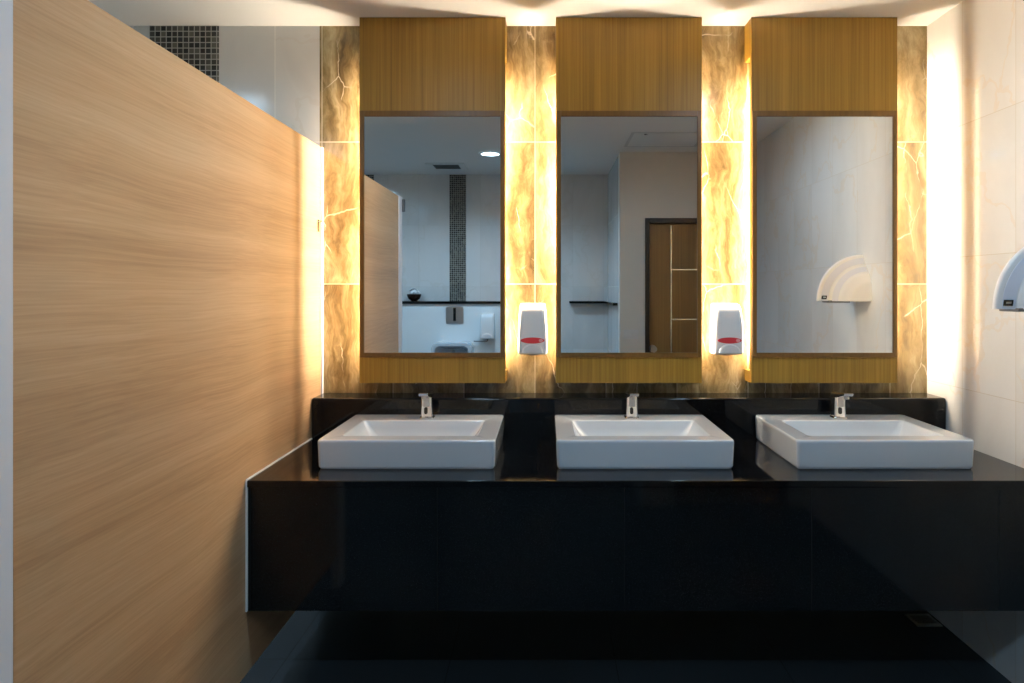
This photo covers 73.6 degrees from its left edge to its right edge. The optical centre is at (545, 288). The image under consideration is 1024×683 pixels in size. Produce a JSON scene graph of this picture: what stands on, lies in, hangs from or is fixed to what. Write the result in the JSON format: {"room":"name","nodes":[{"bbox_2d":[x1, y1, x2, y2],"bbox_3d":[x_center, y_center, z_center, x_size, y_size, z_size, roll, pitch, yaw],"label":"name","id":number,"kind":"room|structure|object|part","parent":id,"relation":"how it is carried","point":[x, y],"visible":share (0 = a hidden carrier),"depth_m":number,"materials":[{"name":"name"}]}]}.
{"room":"public restroom","nodes":[
{"label":"public restroom","id":0,"kind":"room"},
{"bbox_2d":[88,0,963,25],"bbox_3d":[-0.544,-1.155,0.904,4.488,0.100,4.130,0,0,0],"label":"ceiling","id":1,"kind":"structure","parent":0,"point":[129,12],"depth_m":2.70,"materials":[{"name":"white paint"}]},
{"bbox_2d":[129,26,926,392],"bbox_3d":[-0.544,0.124,2.919,4.288,2.457,0.100,0,0,0],"label":"wall","id":2,"kind":"structure","parent":0,"point":[531,50],"depth_m":2.87,"materials":[{"name":"brown stone"}]},
{"bbox_2d":[149,26,218,82],"bbox_3d":[-1.518,0.124,2.867,0.290,2.457,0.004,0,0,0],"label":"mosaic","id":3,"kind":"object","parent":2,"relation":"attached to","point":[198,46],"visible":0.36,"depth_m":2.87},
{"bbox_2d":[360,17,506,382],"bbox_3d":[-0.461,-0.361,2.817,0.593,1.486,0.102,0,0,0],"label":"mirror panel","id":4,"kind":"object","parent":2,"relation":"attached to","point":[433,89],"visible":1,"depth_m":2.77,"materials":[{"name":"brown wood"}]},
{"bbox_2d":[360,111,504,356],"bbox_3d":[-0.461,-0.223,2.770,0.586,1.000,0.008,0,0,0],"label":"mirror","id":5,"kind":"object","parent":4,"relation":"attached to","point":[432,183],"depth_m":2.77,"materials":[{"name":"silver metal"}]},
{"bbox_2d":[518,303,546,354],"bbox_3d":[-0.055,0.165,2.811,0.121,0.213,0.114,0,0,0],"label":"soap dispenser","id":6,"kind":"object","parent":2,"relation":"attached to","point":[532,322],"visible":1,"depth_m":2.77,"materials":[{"name":"grey plastic"}]},
{"bbox_3d":[-0.055,0.241,2.765,0.087,0.036,0.022,0,0,0],"label":"push lever","id":7,"kind":"part","parent":6,"relation":"part of","materials":[{"name":"grey plastic"}]},
{"bbox_2d":[556,17,701,382],"bbox_3d":[0.337,-0.361,2.817,0.593,1.486,0.102,0,0,0],"label":"mirror panel","id":8,"kind":"object","parent":2,"relation":"attached to","point":[629,89],"visible":1,"depth_m":2.77,"materials":[{"name":"brown wood"}]},
{"bbox_2d":[557,111,700,356],"bbox_3d":[0.337,-0.223,2.770,0.586,1.000,0.008,0,0,0],"label":"mirror","id":9,"kind":"object","parent":8,"relation":"attached to","point":[629,182],"depth_m":2.77,"materials":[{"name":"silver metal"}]},
{"bbox_2d":[245,393,1023,611],"bbox_3d":[0.330,0.722,2.499,2.538,0.573,0.737,0,0,0],"label":"countertop","id":10,"kind":"structure","parent":2,"relation":"attached to","point":[764,532],"depth_m":2.14,"materials":[{"name":"black stone"}]},
{"bbox_2d":[318,415,503,468],"bbox_3d":[-0.463,0.549,2.491,0.592,0.098,0.462,0,0,0],"label":"basin","id":11,"kind":"object","parent":10,"relation":"in","point":[362,441],"visible":1,"depth_m":2.27,"materials":[{"name":"white ceramic"}]},
{"bbox_2d":[418,391,434,417],"bbox_3d":[-0.462,0.446,2.625,0.054,0.107,0.118,0,0,0],"label":"faucet","id":12,"kind":"object","parent":10,"relation":"on","point":[427,409],"visible":1,"depth_m":2.64,"materials":[{"name":"silver metal"}]},
{"bbox_3d":[-0.462,0.408,2.622,0.041,0.031,0.111,0,0,0],"label":"spout","id":13,"kind":"part","parent":12,"relation":"part of","materials":[{"name":"silver metal"}]},
{"bbox_3d":[-0.462,0.435,2.638,0.024,0.040,0.003,0,0,0],"label":"plate","id":14,"kind":"part","parent":12,"relation":"part of","materials":[{"name":"metal"}]},
{"bbox_2d":[624,391,638,417],"bbox_3d":[0.333,0.446,2.625,0.054,0.107,0.118,0,0,0],"label":"faucet","id":15,"kind":"object","parent":10,"relation":"on","point":[631,410],"visible":1,"depth_m":2.64,"materials":[{"name":"metal"}]},
{"bbox_3d":[0.333,0.435,2.638,0.024,0.040,0.003,0,0,0],"label":"plate","id":16,"kind":"part","parent":15,"relation":"part of","materials":[{"name":"metal"}]},
{"bbox_3d":[0.333,0.408,2.622,0.041,0.031,0.111,0,0,0],"label":"spout","id":17,"kind":"part","parent":15,"relation":"part of","materials":[{"name":"silver metal"}]},
{"bbox_3d":[0.333,0.814,2.149,2.533,0.388,0.024,0,0,0],"label":"panel","id":18,"kind":"part","parent":10,"relation":"part of","materials":[{"name":"black stone"}]},
{"bbox_2d":[554,415,733,468],"bbox_3d":[0.330,0.549,2.491,0.592,0.098,0.462,0,0,0],"label":"basin","id":19,"kind":"object","parent":10,"relation":"in","point":[582,441],"visible":1,"depth_m":2.27,"materials":[{"name":"white ceramic"}]},
{"bbox_2d":[830,391,852,417],"bbox_3d":[1.138,0.446,2.625,0.054,0.107,0.118,0,0,0],"label":"faucet","id":20,"kind":"object","parent":10,"relation":"on","point":[838,410],"visible":1,"depth_m":2.64,"materials":[{"name":"metal"}]},
{"bbox_3d":[1.138,0.435,2.638,0.024,0.040,0.003,0,0,0],"label":"plate","id":21,"kind":"part","parent":20,"relation":"part of","materials":[{"name":"metal"}]},
{"bbox_3d":[1.138,0.408,2.622,0.041,0.031,0.111,0,0,0],"label":"spout","id":22,"kind":"part","parent":20,"relation":"part of","materials":[{"name":"silver metal"}]},
{"bbox_2d":[755,415,973,468],"bbox_3d":[1.127,0.549,2.491,0.592,0.098,0.462,0,0,0],"label":"basin","id":23,"kind":"object","parent":10,"relation":"in","point":[805,441],"visible":1,"depth_m":2.27,"materials":[{"name":"white ceramic"}]},
{"bbox_2d":[710,303,742,354],"bbox_3d":[0.743,0.165,2.811,0.121,0.213,0.114,0,0,0],"label":"soap dispenser","id":24,"kind":"object","parent":2,"relation":"attached to","point":[726,322],"visible":1,"depth_m":2.77,"materials":[{"name":"grey plastic"}]},
{"bbox_3d":[0.743,0.241,2.765,0.087,0.036,0.022,0,0,0],"label":"push lever","id":25,"kind":"part","parent":24,"relation":"part of","materials":[{"name":"grey plastic"}]},
{"bbox_2d":[745,17,896,382],"bbox_3d":[1.131,-0.361,2.817,0.593,1.486,0.102,0,0,0],"label":"mirror panel","id":26,"kind":"object","parent":2,"relation":"attached to","point":[823,90],"visible":1,"depth_m":2.77,"materials":[{"name":"brown wood"}]},
{"bbox_2d":[752,111,896,356],"bbox_3d":[1.131,-0.223,2.770,0.586,1.000,0.008,0,0,0],"label":"mirror","id":27,"kind":"object","parent":26,"relation":"attached to","point":[824,183],"depth_m":2.77,"materials":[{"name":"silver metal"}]},
{"bbox_2d":[240,611,1011,682],"bbox_3d":[-0.544,1.402,0.904,4.488,0.100,4.130,0,0,0],"label":"floor","id":28,"kind":"structure","parent":0,"point":[312,646],"depth_m":2.58,"materials":[{"name":"black tile"}]},
{"bbox_2d":[0,0,325,682],"bbox_3d":[-0.937,0.378,1.980,0.065,1.949,1.776,0,0,0],"label":"wall","id":29,"kind":"structure","parent":28,"relation":"on","point":[162,231],"depth_m":1.55,"materials":[{"name":"brown wood"}]},
{"bbox_3d":[-0.951,0.378,1.152,0.036,1.949,0.096,0,0,0],"label":"edge post","id":30,"kind":"part","parent":29,"relation":"part of","materials":[{"name":"metal"}]},
{"bbox_2d":[905,614,942,626],"bbox_3d":[1.537,1.349,2.783,0.100,0.006,0.100,0,0,0],"label":"floor drain","id":31,"kind":"object","parent":28,"relation":"on","point":[920,620],"visible":1,"depth_m":2.78,"materials":[{"name":"metal"}]},
{"bbox_2d":[927,0,1023,682],"bbox_3d":[1.650,0.124,0.954,0.100,2.457,4.030,0,0,0],"label":"wall","id":32,"kind":"structure","parent":0,"point":[975,50],"depth_m":2.52,"materials":[{"name":"white paint"}]},
{"bbox_2d":[992,247,1023,311],"bbox_3d":[1.482,-0.053,2.088,0.234,0.243,0.200,0,0,0],"label":"dryer","id":33,"kind":"object","parent":32,"relation":"attached to","point":[1008,294],"visible":1,"depth_m":2.07,"materials":[{"name":"white plastic"}]},
{"bbox_2d":[999,308,1023,311],"bbox_3d":[1.466,0.063,2.088,0.105,0.012,0.090,0,0,0],"label":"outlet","id":34,"kind":"object","parent":33,"relation":"attached to","point":[1009,309],"depth_m":2.06,"materials":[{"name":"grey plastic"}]}
]}

